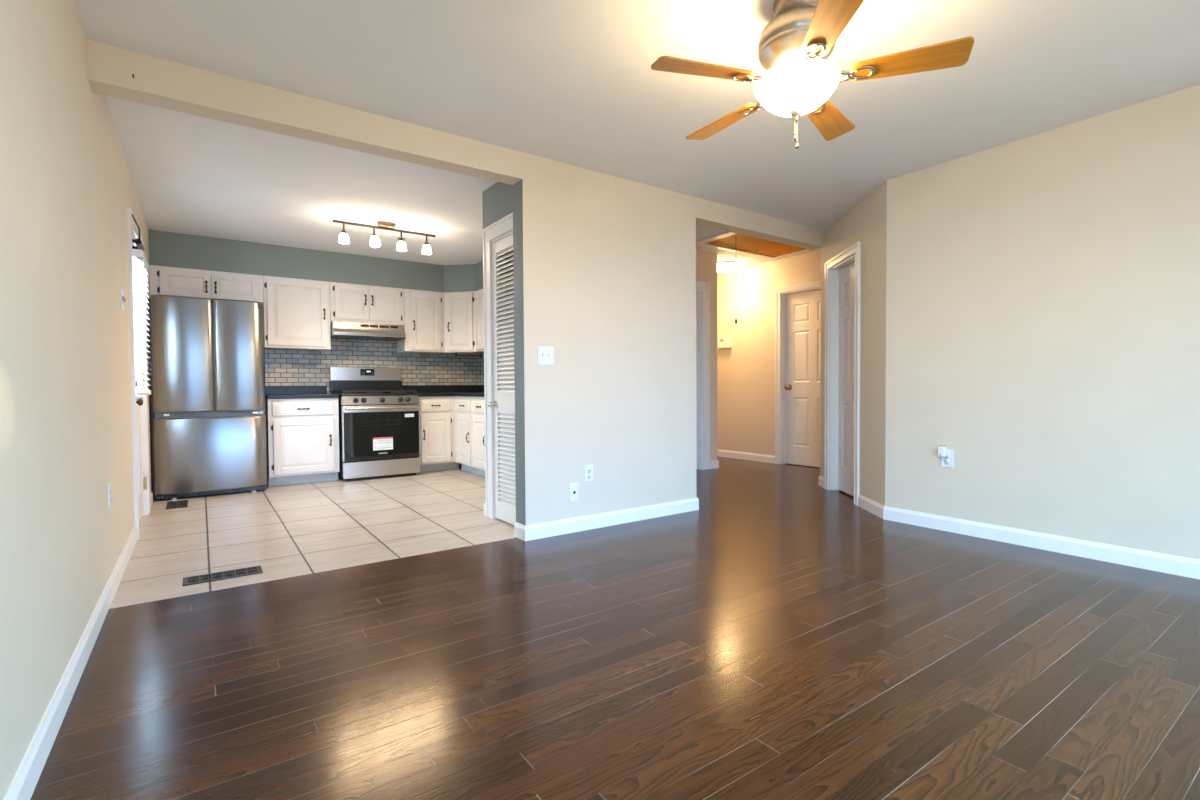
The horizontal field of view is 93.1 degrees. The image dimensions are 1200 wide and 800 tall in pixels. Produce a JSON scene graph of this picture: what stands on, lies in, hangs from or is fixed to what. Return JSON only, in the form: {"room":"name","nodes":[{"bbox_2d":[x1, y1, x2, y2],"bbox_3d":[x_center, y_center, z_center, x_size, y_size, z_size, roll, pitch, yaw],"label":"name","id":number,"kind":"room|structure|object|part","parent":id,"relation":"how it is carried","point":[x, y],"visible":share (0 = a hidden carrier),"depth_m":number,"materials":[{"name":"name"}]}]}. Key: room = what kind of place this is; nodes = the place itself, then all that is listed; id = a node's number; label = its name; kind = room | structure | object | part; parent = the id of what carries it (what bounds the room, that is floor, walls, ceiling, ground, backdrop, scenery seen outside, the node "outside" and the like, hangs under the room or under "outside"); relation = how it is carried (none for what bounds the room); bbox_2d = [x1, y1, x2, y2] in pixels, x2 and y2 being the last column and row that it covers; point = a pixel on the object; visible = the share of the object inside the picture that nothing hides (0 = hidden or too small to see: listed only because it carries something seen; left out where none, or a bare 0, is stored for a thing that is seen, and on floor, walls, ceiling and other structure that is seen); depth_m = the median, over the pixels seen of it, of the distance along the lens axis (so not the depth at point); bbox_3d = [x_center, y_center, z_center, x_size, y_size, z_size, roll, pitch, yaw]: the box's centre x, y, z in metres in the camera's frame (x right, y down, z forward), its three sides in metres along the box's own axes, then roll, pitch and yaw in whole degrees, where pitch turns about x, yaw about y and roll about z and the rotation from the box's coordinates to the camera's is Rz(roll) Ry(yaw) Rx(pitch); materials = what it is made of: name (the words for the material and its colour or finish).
{"room":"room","nodes":[
{"label":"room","id":0,"kind":"room"},
{"bbox_2d":[0,0,152,799],"bbox_3d":[-1.814,-0.279,1.837,0.120,2.440,9.100,-1,2,-35],"label":"wall","id":1,"kind":"structure","parent":0,"point":[67,188],"depth_m":1.73,"materials":[{"name":"beige paint"}]},
{"bbox_2d":[4,525,137,799],"bbox_3d":[-1.094,0.909,0.968,0.013,0.095,6.615,-1,2,-35],"label":"baseboard","id":2,"kind":"structure","parent":1,"relation":"attached to","point":[22,787],"depth_m":1.69,"materials":[{"name":"white wood"}]},
{"bbox_2d":[107,482,110,509],"bbox_3d":[-2.304,0.450,2.667,0.009,0.122,0.078,-1,2,-35],"label":"wall outlet","id":3,"kind":"object","parent":1,"relation":"attached to","point":[109,483],"visible":1,"depth_m":2.65,"materials":[{"name":"white plastic"}]},
{"bbox_2d":[120,288,125,311],"bbox_3d":[-2.763,-0.577,3.291,0.014,0.118,0.165,-1,2,-35],"label":"light switch","id":4,"kind":"object","parent":1,"relation":"attached to","point":[122,299],"visible":1,"depth_m":3.26,"materials":[{"name":"white plastic"}]},
{"bbox_2d":[127,207,149,539],"bbox_3d":[-3.318,-0.169,4.033,0.165,2.135,0.990,-1,2,-35],"label":"door","id":5,"kind":"structure","parent":1,"relation":"in","point":[139,402],"depth_m":4.05,"materials":[{"name":"white wood"}]},
{"bbox_3d":[-3.065,-1.141,3.764,0.025,0.118,0.225,-1,2,-30],"label":"closer arm","id":6,"kind":"part","parent":5,"relation":"part of","materials":[{"name":"black metal"}]},
{"bbox_3d":[-3.093,0.013,3.797,0.060,0.055,0.055,-1,2,-35],"label":"knob","id":7,"kind":"part","parent":5,"relation":"part of","materials":[{"name":"brown metal"}]},
{"bbox_2d":[132,249,150,394],"bbox_3d":[-3.267,-0.527,4.062,0.068,0.980,0.580,-1,2,-35],"label":"window blind","id":8,"kind":"object","parent":1,"relation":"attached to","point":[141,264],"visible":0.97,"depth_m":3.90,"materials":[{"name":"white plastic"}]},
{"bbox_3d":[-3.149,-0.514,3.889,0.003,0.930,0.003,-1,2,-35],"label":"ladder cord","id":9,"kind":"part","parent":8,"relation":"part of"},
{"bbox_3d":[-3.267,-0.048,4.071,0.048,0.022,0.580,-1,2,-35],"label":"rail","id":10,"kind":"part","parent":8,"relation":"part of","materials":[{"name":"white plastic"}]},
{"bbox_2d":[149,492,152,507],"bbox_3d":[-3.713,0.839,4.685,0.013,0.095,0.490,-1,2,-35],"label":"baseboard","id":11,"kind":"structure","parent":1,"relation":"attached to","point":[150,494],"depth_m":4.75,"materials":[{"name":"white wood"}]},
{"bbox_2d":[148,230,482,291],"bbox_3d":[-2.097,-1.417,5.250,3.389,0.320,2.958,-1,2,-35],"label":"wall","id":12,"kind":"structure","parent":0,"point":[168,249],"depth_m":5.95,"materials":[{"name":"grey paint"}]},
{"bbox_2d":[149,265,263,303],"bbox_3d":[-3.849,-1.108,5.590,0.902,0.288,0.371,-1,2,-35],"label":"upper cabinet","id":13,"kind":"object","parent":12,"relation":"attached to","point":[174,281],"visible":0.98,"depth_m":5.45,"materials":[{"name":"white wood"}]},
{"bbox_3d":[-3.917,-1.099,5.369,0.387,0.240,0.019,-1,2,-35],"label":"door","id":14,"kind":"part","parent":13,"relation":"part of","materials":[{"name":"white wood"}]},
{"bbox_3d":[-3.596,-1.106,5.596,0.382,0.240,0.019,-1,2,-35],"label":"door","id":15,"kind":"part","parent":13,"relation":"part of","materials":[{"name":"white wood"}]},
{"bbox_2d":[482,182,513,355],"bbox_3d":[-0.162,-0.348,4.381,1.267,2.440,0.685,-1,2,-35],"label":"wall","id":16,"kind":"structure","parent":0,"point":[497,200],"depth_m":4.09,"materials":[{"name":"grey paint"}]},
{"bbox_2d":[483,503,485,515],"bbox_3d":[-0.868,0.831,4.310,0.013,0.095,0.049,-1,2,-35],"label":"baseboard","id":17,"kind":"structure","parent":16,"relation":"attached to","point":[484,506],"depth_m":4.31,"materials":[{"name":"white wood"}]},
{"bbox_2d":[483,212,515,524],"bbox_3d":[-0.664,-0.192,4.041,0.151,2.150,0.577,-1,2,-35],"label":"door","id":18,"kind":"structure","parent":16,"relation":"in","point":[499,380],"depth_m":4.11,"materials":[{"name":"white wood"}]},
{"bbox_3d":[-0.786,0.031,4.139,0.055,0.046,0.046,-1,2,-35],"label":"knob","id":19,"kind":"part","parent":18,"relation":"part of","materials":[{"name":"silver metal"}]},
{"bbox_3d":[-0.642,-0.557,3.989,0.028,1.013,0.336,-1,2,-35],"label":"louver panel","id":20,"kind":"part","parent":18,"relation":"part of","materials":[{"name":"white wood"}]},
{"bbox_3d":[-0.636,0.423,4.012,0.028,0.656,0.336,-1,2,-35],"label":"louver panel","id":21,"kind":"part","parent":18,"relation":"part of","materials":[{"name":"white wood"}]},
{"bbox_2d":[30,456,1199,799],"bbox_3d":[0.653,0.906,3.965,6.600,0.061,9.700,-1,2,-35],"label":"floor","id":22,"kind":"structure","parent":0,"point":[779,637],"depth_m":2.02,"materials":[{"name":"brown wood"}]},
{"bbox_2d":[166,500,187,508],"bbox_3d":[-3.559,0.879,4.783,0.143,0.006,0.350,-1,2,-35],"label":"floor vent","id":23,"kind":"object","parent":22,"relation":"in","point":[183,503],"visible":1,"depth_m":4.77,"materials":[{"name":"brown metal"}]},
{"bbox_2d":[169,500,185,507],"bbox_3d":[-3.559,0.879,4.783,0.107,0.005,0.322,-1,2,-35],"label":"grille","id":24,"kind":"object","parent":23,"relation":"attached to","point":[172,504],"depth_m":4.78,"materials":[{"name":"brown metal"}]},
{"bbox_2d":[148,295,266,499],"bbox_3d":[-3.722,-0.026,5.422,0.864,1.789,0.789,-1,2,-35],"label":"refrigerator","id":25,"kind":"object","parent":22,"relation":"on","point":[207,355],"visible":0.99,"depth_m":5.09,"materials":[{"name":"silver metal"}]},
{"bbox_3d":[-3.677,-0.402,5.006,0.432,1.020,0.070,-1,2,-35],"label":"door","id":26,"kind":"part","parent":25,"relation":"part of","materials":[{"name":"silver metal"}]},
{"bbox_3d":[-3.505,0.486,5.145,0.840,0.667,0.070,-1,2,-35],"label":"freezer drawer","id":27,"kind":"part","parent":25,"relation":"part of","materials":[{"name":"silver metal"}]},
{"bbox_3d":[-3.330,-0.409,5.251,0.398,1.020,0.070,-1,2,-35],"label":"door","id":28,"kind":"part","parent":25,"relation":"part of","materials":[{"name":"silver metal"}]},
{"bbox_2d":[182,565,262,585],"bbox_3d":[-1.959,0.912,2.955,0.343,0.006,0.138,-1,2,-35],"label":"floor vent","id":29,"kind":"object","parent":22,"relation":"in","point":[228,574],"visible":1,"depth_m":2.95,"materials":[{"name":"brown metal"}]},
{"bbox_2d":[187,567,258,582],"bbox_3d":[-1.959,0.911,2.955,0.315,0.005,0.102,-1,2,-35],"label":"grille","id":30,"kind":"object","parent":29,"relation":"attached to","point":[228,574],"depth_m":2.95,"materials":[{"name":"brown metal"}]},
{"bbox_2d":[266,398,339,486],"bbox_3d":[-3.135,0.414,5.956,0.638,0.870,0.642,-1,2,-35],"label":"base cabinet","id":31,"kind":"object","parent":22,"relation":"on","point":[302,434],"visible":0.98,"depth_m":5.72,"materials":[{"name":"white wood"}]},
{"bbox_2d":[265,386,338,398],"bbox_3d":[-3.145,-0.087,5.954,0.646,0.130,0.618,-1,2,-35],"label":"countertop","id":32,"kind":"structure","parent":31,"relation":"on","point":[272,392],"depth_m":6.08,"materials":[{"name":"black stone"}]},
{"bbox_3d":[-2.985,0.088,5.717,0.549,0.130,0.019,-1,2,-35],"label":"drawer","id":33,"kind":"part","parent":31,"relation":"part of","materials":[{"name":"white wood"}]},
{"bbox_3d":[-2.980,0.463,5.728,0.543,0.540,0.019,-1,2,-35],"label":"door","id":34,"kind":"part","parent":31,"relation":"part of","materials":[{"name":"white wood"}]},
{"bbox_2d":[329,366,419,480],"bbox_3d":[-2.506,0.230,6.327,0.795,1.217,0.758,-1,2,-35],"label":"gas range","id":35,"kind":"object","parent":22,"relation":"on","point":[379,421],"visible":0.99,"depth_m":6.11,"materials":[{"name":"silver metal"}]},
{"bbox_3d":[-2.510,0.819,6.352,0.735,0.037,0.540,-1,2,-35],"label":"frame","id":36,"kind":"part","parent":35,"relation":"part of","materials":[{"name":"silver metal"}]},
{"bbox_2d":[339,393,418,395],"bbox_3d":[-2.505,-0.063,6.318,0.795,0.019,0.615,-1,2,-35],"label":"cooktop","id":37,"kind":"object","parent":35,"relation":"in","point":[340,394],"depth_m":6.13,"materials":[{"name":"black metal"}]},
{"bbox_3d":[-2.340,-0.002,6.084,0.795,0.095,0.049,-1,2,-35],"label":"control panel","id":38,"kind":"part","parent":35,"relation":"part of","materials":[{"name":"silver metal"}]},
{"bbox_3d":[-2.330,0.091,6.073,0.795,0.070,0.042,-1,2,-35],"label":"oven door","id":39,"kind":"part","parent":35,"relation":"part of","materials":[{"name":"silver metal"}]},
{"bbox_3d":[-2.329,0.726,6.093,0.795,0.170,0.030,-1,2,-35],"label":"storage drawer","id":40,"kind":"part","parent":35,"relation":"part of","materials":[{"name":"silver metal"}]},
{"bbox_3d":[-2.319,0.378,6.067,0.771,0.505,0.003,-1,2,-35],"label":"door glass","id":41,"kind":"part","parent":35,"relation":"part of","materials":[{"name":"black glass"}]},
{"bbox_3d":[-2.304,0.085,6.036,0.735,0.025,0.053,-1,2,-35],"label":"oven handle","id":42,"kind":"part","parent":35,"relation":"part of","materials":[{"name":"silver metal"}]},
{"bbox_2d":[373,437,392,438],"bbox_3d":[-2.317,0.407,6.065,0.205,0.018,0.001,-1,2,-35],"label":"print","id":43,"kind":"object","parent":35,"relation":"on","point":[373,437],"depth_m":6.06},
{"bbox_2d":[417,396,458,472],"bbox_3d":[-1.996,0.389,6.758,0.503,0.870,0.642,-1,2,-35],"label":"base cabinet","id":44,"kind":"object","parent":22,"relation":"on","point":[437,413],"visible":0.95,"depth_m":6.52,"materials":[{"name":"white wood"}]},
{"bbox_3d":[-1.879,0.063,6.496,0.345,0.130,0.019,-1,2,-35],"label":"drawer","id":45,"kind":"part","parent":44,"relation":"part of","materials":[{"name":"white wood"}]},
{"bbox_3d":[-1.877,0.438,6.504,0.345,0.540,0.019,-1,2,-35],"label":"door","id":46,"kind":"part","parent":44,"relation":"part of","materials":[{"name":"white wood"}]},
{"bbox_2d":[455,396,484,476],"bbox_3d":[-1.118,0.395,6.284,0.642,0.870,1.250,-1,2,-35],"label":"base cabinet","id":47,"kind":"object","parent":22,"relation":"on","point":[469,411],"visible":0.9,"depth_m":6.24,"materials":[{"name":"white wood"}]},
{"bbox_2d":[402,385,483,396],"bbox_3d":[-1.446,-0.107,6.405,1.021,0.130,1.838,-1,2,-35],"label":"countertop","id":48,"kind":"structure","parent":47,"relation":"on","point":[423,390],"depth_m":7.04,"materials":[{"name":"black stone"}]},
{"bbox_3d":[-1.536,0.064,6.387,0.019,0.130,0.390,-1,2,-35],"label":"drawer","id":49,"kind":"part","parent":47,"relation":"part of","materials":[{"name":"white wood"}]},
{"bbox_3d":[-1.534,0.439,6.395,0.019,0.540,0.390,-1,2,-35],"label":"door","id":50,"kind":"part","parent":47,"relation":"part of","materials":[{"name":"white wood"}]},
{"bbox_3d":[-1.271,0.071,6.011,0.019,0.130,0.390,-1,2,-35],"label":"drawer","id":51,"kind":"part","parent":47,"relation":"part of","materials":[{"name":"white wood"}]},
{"bbox_3d":[-1.269,0.446,6.019,0.019,0.540,0.390,-1,2,-35],"label":"door","id":52,"kind":"part","parent":47,"relation":"part of","materials":[{"name":"white wood"}]},
{"bbox_2d":[74,0,1199,264],"bbox_3d":[0.361,-1.598,3.344,5.500,0.100,9.100,-1,2,-35],"label":"ceiling","id":53,"kind":"structure","parent":0,"point":[571,82],"depth_m":2.85,"materials":[{"name":"paint"}]},
{"bbox_2d":[87,39,522,184],"bbox_3d":[-1.355,-1.447,3.019,2.034,0.165,0.134,-1,2,-35],"label":"beam","id":54,"kind":"structure","parent":53,"relation":"attached to","point":[157,82],"depth_m":2.81,"materials":[{"name":"beige paint"}]},
{"bbox_2d":[333,220,435,254],"bbox_3d":[-1.889,-1.458,5.042,0.885,0.231,0.140,-1,2,-35],"label":"track light","id":55,"kind":"object","parent":53,"relation":"attached to","point":[384,225],"visible":1,"depth_m":5.01,"materials":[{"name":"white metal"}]},
{"bbox_3d":[-2.187,-1.383,4.850,0.086,0.078,0.086,-1,2,-35],"label":"lamp shade","id":56,"kind":"part","parent":55,"relation":"part of","materials":[{"name":"white glass"}]},
{"bbox_3d":[-1.964,-1.388,4.963,0.086,0.097,0.095,-1,2,-35],"label":"lamp shade","id":57,"kind":"part","parent":55,"relation":"part of","materials":[{"name":"white glass"}]},
{"bbox_3d":[-1.792,-1.392,5.128,0.086,0.078,0.086,-1,2,-35],"label":"lamp shade","id":58,"kind":"part","parent":55,"relation":"part of","materials":[{"name":"white glass"}]},
{"bbox_3d":[-1.605,-1.396,5.260,0.086,0.078,0.086,-1,2,-35],"label":"lamp shade","id":59,"kind":"part","parent":55,"relation":"part of","materials":[{"name":"white glass"}]},
{"bbox_2d":[651,0,973,148],"bbox_3d":[0.735,-1.245,2.206,1.117,0.556,1.079,-1,2,-35],"label":"ceiling fan","id":60,"kind":"object","parent":53,"relation":"hanging from","point":[794,48],"visible":1,"depth_m":2.07,"materials":[{"name":"brown wood"}]},
{"bbox_3d":[0.380,-1.208,2.077,0.379,0.009,0.131,-1,13,-15],"label":"fan blade","id":61,"kind":"part","parent":60,"relation":"part of","materials":[{"name":"brown wood"}]},
{"bbox_3d":[0.543,-1.219,2.499,0.131,0.009,0.379,-15,9,-32],"label":"fan blade","id":62,"kind":"part","parent":60,"relation":"part of","materials":[{"name":"brown wood"}]},
{"bbox_3d":[0.565,-1.208,2.127,0.160,0.029,0.072,-1,13,-15],"label":"blade arm","id":63,"kind":"part","parent":60,"relation":"part of","materials":[{"name":"silver metal"}]},
{"bbox_3d":[0.647,-1.213,2.338,0.072,0.029,0.160,-15,9,-32],"label":"blade arm","id":64,"kind":"part","parent":60,"relation":"part of","materials":[{"name":"silver metal"}]},
{"bbox_3d":[0.752,-1.169,2.176,0.314,0.113,0.314,-1,2,-35],"label":"lamp shade","id":65,"kind":"part","parent":60,"relation":"part of","materials":[{"name":"white glass"}]},
{"bbox_3d":[0.740,-1.206,1.983,0.072,0.029,0.160,12,2,3],"label":"blade arm","id":66,"kind":"part","parent":60,"relation":"part of","materials":[{"name":"silver metal"}]},
{"bbox_3d":[0.874,-1.214,2.325,0.072,0.029,0.160,-15,-8,39],"label":"blade arm","id":67,"kind":"part","parent":60,"relation":"part of","materials":[{"name":"silver metal"}]},
{"bbox_3d":[0.994,-1.221,2.473,0.131,0.009,0.379,-15,-8,39],"label":"fan blade","id":68,"kind":"part","parent":60,"relation":"part of","materials":[{"name":"brown wood"}]},
{"bbox_3d":[0.730,-1.204,1.792,0.131,0.009,0.379,12,2,3],"label":"fan blade","id":69,"kind":"part","parent":60,"relation":"part of","materials":[{"name":"brown wood"}]},
{"bbox_3d":[0.931,-1.210,2.105,0.160,0.029,0.072,0,-11,21],"label":"blade arm","id":70,"kind":"part","parent":60,"relation":"part of","materials":[{"name":"silver metal"}]},
{"bbox_3d":[1.110,-1.212,2.037,0.379,0.009,0.131,0,-11,21],"label":"fan blade","id":71,"kind":"part","parent":60,"relation":"part of","materials":[{"name":"brown wood"}]},
{"bbox_2d":[513,152,823,540],"bbox_3d":[0.787,-0.453,4.539,3.208,2.630,0.147,-1,2,-35],"label":"wall","id":72,"kind":"structure","parent":0,"point":[604,265],"depth_m":3.94,"materials":[{"name":"beige paint"}]},
{"bbox_2d":[514,522,524,540],"bbox_3d":[-0.514,0.844,3.652,0.013,0.095,0.138,-1,2,-35],"label":"baseboard","id":73,"kind":"structure","parent":72,"relation":"attached to","point":[518,528],"depth_m":3.65,"materials":[{"name":"white wood"}]},
{"bbox_2d":[538,346,553,364],"bbox_3d":[-0.347,-0.285,3.660,0.118,0.118,0.014,-1,2,-35],"label":"light switch","id":74,"kind":"object","parent":72,"relation":"attached to","point":[545,354],"visible":1,"depth_m":3.66,"materials":[{"name":"white plastic"}]},
{"bbox_2d":[569,483,577,501],"bbox_3d":[-0.173,0.619,3.798,0.070,0.122,0.018,-1,2,-35],"label":"wall outlet","id":75,"kind":"object","parent":72,"relation":"attached to","point":[573,488],"visible":1,"depth_m":3.80,"materials":[{"name":"white plastic"}]},
{"bbox_2d":[584,464,592,481],"bbox_3d":[-0.076,0.500,3.869,0.072,0.118,0.009,-1,2,-35],"label":"wall outlet","id":76,"kind":"object","parent":72,"relation":"attached to","point":[588,469],"visible":1,"depth_m":3.86,"materials":[{"name":"white plastic"}]},
{"bbox_2d":[696,250,716,460],"bbox_3d":[0.512,-0.472,7.619,1.724,2.530,4.092,0,1,-1],"label":"wall","id":77,"kind":"structure","parent":0,"point":[706,262],"depth_m":6.67,"materials":[{"name":"beige paint"}]},
{"bbox_2d":[696,281,709,469],"bbox_3d":[0.849,-0.269,6.399,0.967,2.175,0.130,-1,2,-35],"label":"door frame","id":78,"kind":"structure","parent":77,"relation":"in","point":[702,288],"depth_m":6.60,"materials":[{"name":"white wood"}]},
{"bbox_2d":[710,460,718,468],"bbox_3d":[1.345,0.762,6.705,0.158,0.095,0.013,-1,2,-35],"label":"baseboard","id":79,"kind":"structure","parent":77,"relation":"attached to","point":[714,464],"depth_m":6.70,"materials":[{"name":"white wood"}]},
{"bbox_2d":[696,224,820,272],"bbox_3d":[0.589,-1.774,7.011,3.100,0.100,4.563,-1,2,-35],"label":"ceiling","id":80,"kind":"structure","parent":0,"point":[702,232],"depth_m":6.70,"materials":[{"name":"paint"}]},
{"bbox_2d":[717,261,738,272],"bbox_3d":[1.595,-1.683,7.234,0.330,0.104,0.330,-1,2,-35],"label":"hall ceiling light","id":81,"kind":"object","parent":80,"relation":"attached to","point":[722,266],"visible":0.84,"depth_m":7.11,"materials":[{"name":"white glass"}]},
{"bbox_3d":[1.595,-1.724,7.234,0.330,0.022,0.330,-1,2,-35],"label":"plate","id":82,"kind":"part","parent":81,"relation":"part of","materials":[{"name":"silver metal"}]},
{"bbox_2d":[696,232,811,258],"bbox_3d":[1.719,-1.718,6.302,1.370,0.034,0.585,-1,2,-35],"label":"attic hatch","id":83,"kind":"object","parent":80,"relation":"attached to","point":[731,240],"visible":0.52,"depth_m":6.31,"materials":[{"name":"brown wood"}]},
{"bbox_2d":[717,250,820,455],"bbox_3d":[1.714,-0.485,7.867,0.140,2.530,4.500,-1,2,-35],"label":"wall","id":84,"kind":"structure","parent":0,"point":[745,370],"depth_m":7.40,"materials":[{"name":"beige paint"}]},
{"bbox_2d":[717,337,731,348],"bbox_3d":[1.687,-0.779,7.732,0.050,0.147,0.240,-1,2,-35],"label":"thermostat","id":85,"kind":"object","parent":84,"relation":"attached to","point":[725,342],"visible":0.93,"depth_m":7.72,"materials":[{"name":"white plastic"}]},
{"bbox_2d":[717,449,774,463],"bbox_3d":[1.334,0.724,8.313,0.013,0.095,2.970,-1,2,-35],"label":"baseboard","id":86,"kind":"structure","parent":84,"relation":"attached to","point":[722,453],"depth_m":7.46,"materials":[{"name":"white wood"}]},
{"bbox_2d":[775,281,820,466],"bbox_3d":[2.502,-0.287,6.713,0.128,2.177,0.944,-1,2,-35],"label":"door","id":87,"kind":"structure","parent":84,"relation":"in","point":[798,312],"depth_m":6.90,"materials":[{"name":"white wood"}]},
{"bbox_3d":[2.308,-0.158,6.983,0.070,0.071,0.071,-1,2,-35],"label":"knob","id":88,"kind":"part","parent":87,"relation":"part of","materials":[{"name":"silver metal"}]},
{"bbox_2d":[820,180,886,505],"bbox_3d":[2.157,-0.467,4.790,0.120,2.630,1.410,0,1,3],"label":"wall","id":89,"kind":"structure","parent":0,"point":[865,223],"depth_m":4.37,"materials":[{"name":"beige paint"}]},
{"bbox_2d":[818,476,823,487],"bbox_3d":[2.132,0.786,5.453,0.013,0.095,0.173,0,1,3],"label":"baseboard","id":90,"kind":"structure","parent":89,"relation":"attached to","point":[820,478],"depth_m":5.46,"materials":[{"name":"white wood"}]},
{"bbox_2d":[824,242,860,505],"bbox_3d":[2.153,-0.214,4.941,0.133,2.118,0.776,0,1,3],"label":"door","id":91,"kind":"structure","parent":89,"relation":"in","point":[842,281],"depth_m":5.13,"materials":[{"name":"white wood"}]},
{"bbox_2d":[858,494,884,518],"bbox_3d":[2.072,0.812,4.344,0.013,0.095,0.459,0,1,3],"label":"baseboard","id":92,"kind":"structure","parent":89,"relation":"attached to","point":[871,506],"depth_m":4.32,"materials":[{"name":"white wood"}]},
{"bbox_2d":[885,85,1199,559],"bbox_3d":[3.308,-0.324,2.425,0.120,2.440,4.163,-1,2,-35],"label":"wall","id":93,"kind":"structure","parent":0,"point":[1043,289],"depth_m":3.27,"materials":[{"name":"beige paint"}]},
{"bbox_2d":[941,450,953,467],"bbox_3d":[2.302,0.389,3.764,0.009,0.120,0.078,-1,2,-35],"label":"wall outlet","id":94,"kind":"object","parent":93,"relation":"attached to","point":[948,462],"visible":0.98,"depth_m":3.75,"materials":[{"name":"white plastic"}]},
{"bbox_2d":[938,445,946,456],"bbox_3d":[2.269,0.340,3.765,0.042,0.074,0.046,-1,2,-35],"label":"plug","id":95,"kind":"object","parent":94,"relation":"attached to","point":[942,450],"visible":1,"depth_m":3.75,"materials":[{"name":"white plastic"}]},
{"bbox_2d":[883,506,1199,579],"bbox_3d":[3.231,0.849,2.456,0.013,0.095,4.067,-1,2,-35],"label":"baseboard","id":96,"kind":"structure","parent":93,"relation":"attached to","point":[1159,562],"depth_m":3.28,"materials":[{"name":"white wood"}]},
{"bbox_3d":[-1.922,-0.353,5.036,3.630,2.440,3.783,-1,2,-35],"label":"wall","id":97,"kind":"structure","parent":0,"visible":0},
{"bbox_2d":[263,276,330,350],"bbox_3d":[-3.225,-0.904,6.033,0.615,0.725,0.371,-1,2,-35],"label":"upper cabinet","id":98,"kind":"object","parent":97,"relation":"attached to","point":[296,311],"visible":0.99,"depth_m":5.91,"materials":[{"name":"white wood"}]},
{"bbox_2d":[330,282,403,324],"bbox_3d":[-2.654,-1.067,6.433,0.779,0.423,0.371,-1,2,-35],"label":"upper cabinet","id":99,"kind":"object","parent":97,"relation":"attached to","point":[348,302],"visible":0.97,"depth_m":6.30,"materials":[{"name":"white wood"}]},
{"bbox_3d":[-2.716,-1.068,6.217,0.343,0.365,0.019,-1,2,-35],"label":"door","id":100,"kind":"part","parent":99,"relation":"part of","materials":[{"name":"white wood"}]},
{"bbox_3d":[-2.429,-1.075,6.419,0.343,0.365,0.019,-1,2,-35],"label":"door","id":101,"kind":"part","parent":99,"relation":"part of","materials":[{"name":"white wood"}]},
{"bbox_2d":[265,339,483,393],"bbox_3d":[-2.112,-0.396,6.090,2.485,0.880,1.600,-1,2,-35],"label":"backsplash","id":102,"kind":"structure","parent":97,"relation":"attached to","point":[282,367],"depth_m":6.62,"materials":[{"name":"tile"}]},
{"bbox_2d":[330,321,405,341],"bbox_3d":[-2.637,-0.771,6.403,0.748,0.162,0.447,-1,2,-35],"label":"range hood","id":103,"kind":"object","parent":102,"relation":"attached to","point":[339,329],"visible":0.88,"depth_m":6.24,"materials":[{"name":"silver metal"}]},
{"bbox_2d":[397,289,444,353],"bbox_3d":[-2.139,-0.930,6.798,0.472,0.720,0.371,-1,2,-35],"label":"upper cabinet","id":104,"kind":"object","parent":97,"relation":"attached to","point":[423,310],"visible":1,"depth_m":6.67,"materials":[{"name":"white wood"}]},
{"bbox_3d":[-2.048,-0.927,6.689,0.355,0.677,0.019,-1,2,-35],"label":"door","id":105,"kind":"part","parent":104,"relation":"part of","materials":[{"name":"white wood"}]},
{"bbox_2d":[437,291,483,354],"bbox_3d":[-1.635,-0.939,7.016,0.596,0.720,0.596,-1,2,-35],"label":"upper cabinet","id":106,"kind":"object","parent":97,"relation":"attached to","point":[459,307],"visible":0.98,"depth_m":6.78,"materials":[{"name":"white wood"}]},
{"bbox_3d":[-1.676,-0.931,6.784,0.326,0.677,0.019,0,1,10],"label":"door","id":107,"kind":"part","parent":106,"relation":"part of","materials":[{"name":"white wood"}]},
{"bbox_2d":[455,352,481,356],"bbox_3d":[-1.607,-0.554,6.957,0.337,0.046,0.030,-1,2,-35],"label":"paper towel bar","id":108,"kind":"object","parent":106,"relation":"attached to","point":[480,355],"visible":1,"depth_m":6.96,"materials":[{"name":"brown metal"}]},
{"bbox_2d":[476,289,483,351],"bbox_3d":[-1.097,-0.929,6.446,0.372,0.720,0.950,-1,2,-35],"label":"upper cabinet","id":109,"kind":"object","parent":97,"relation":"attached to","point":[479,294],"visible":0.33,"depth_m":6.62,"materials":[{"name":"white wood"}]}
]}

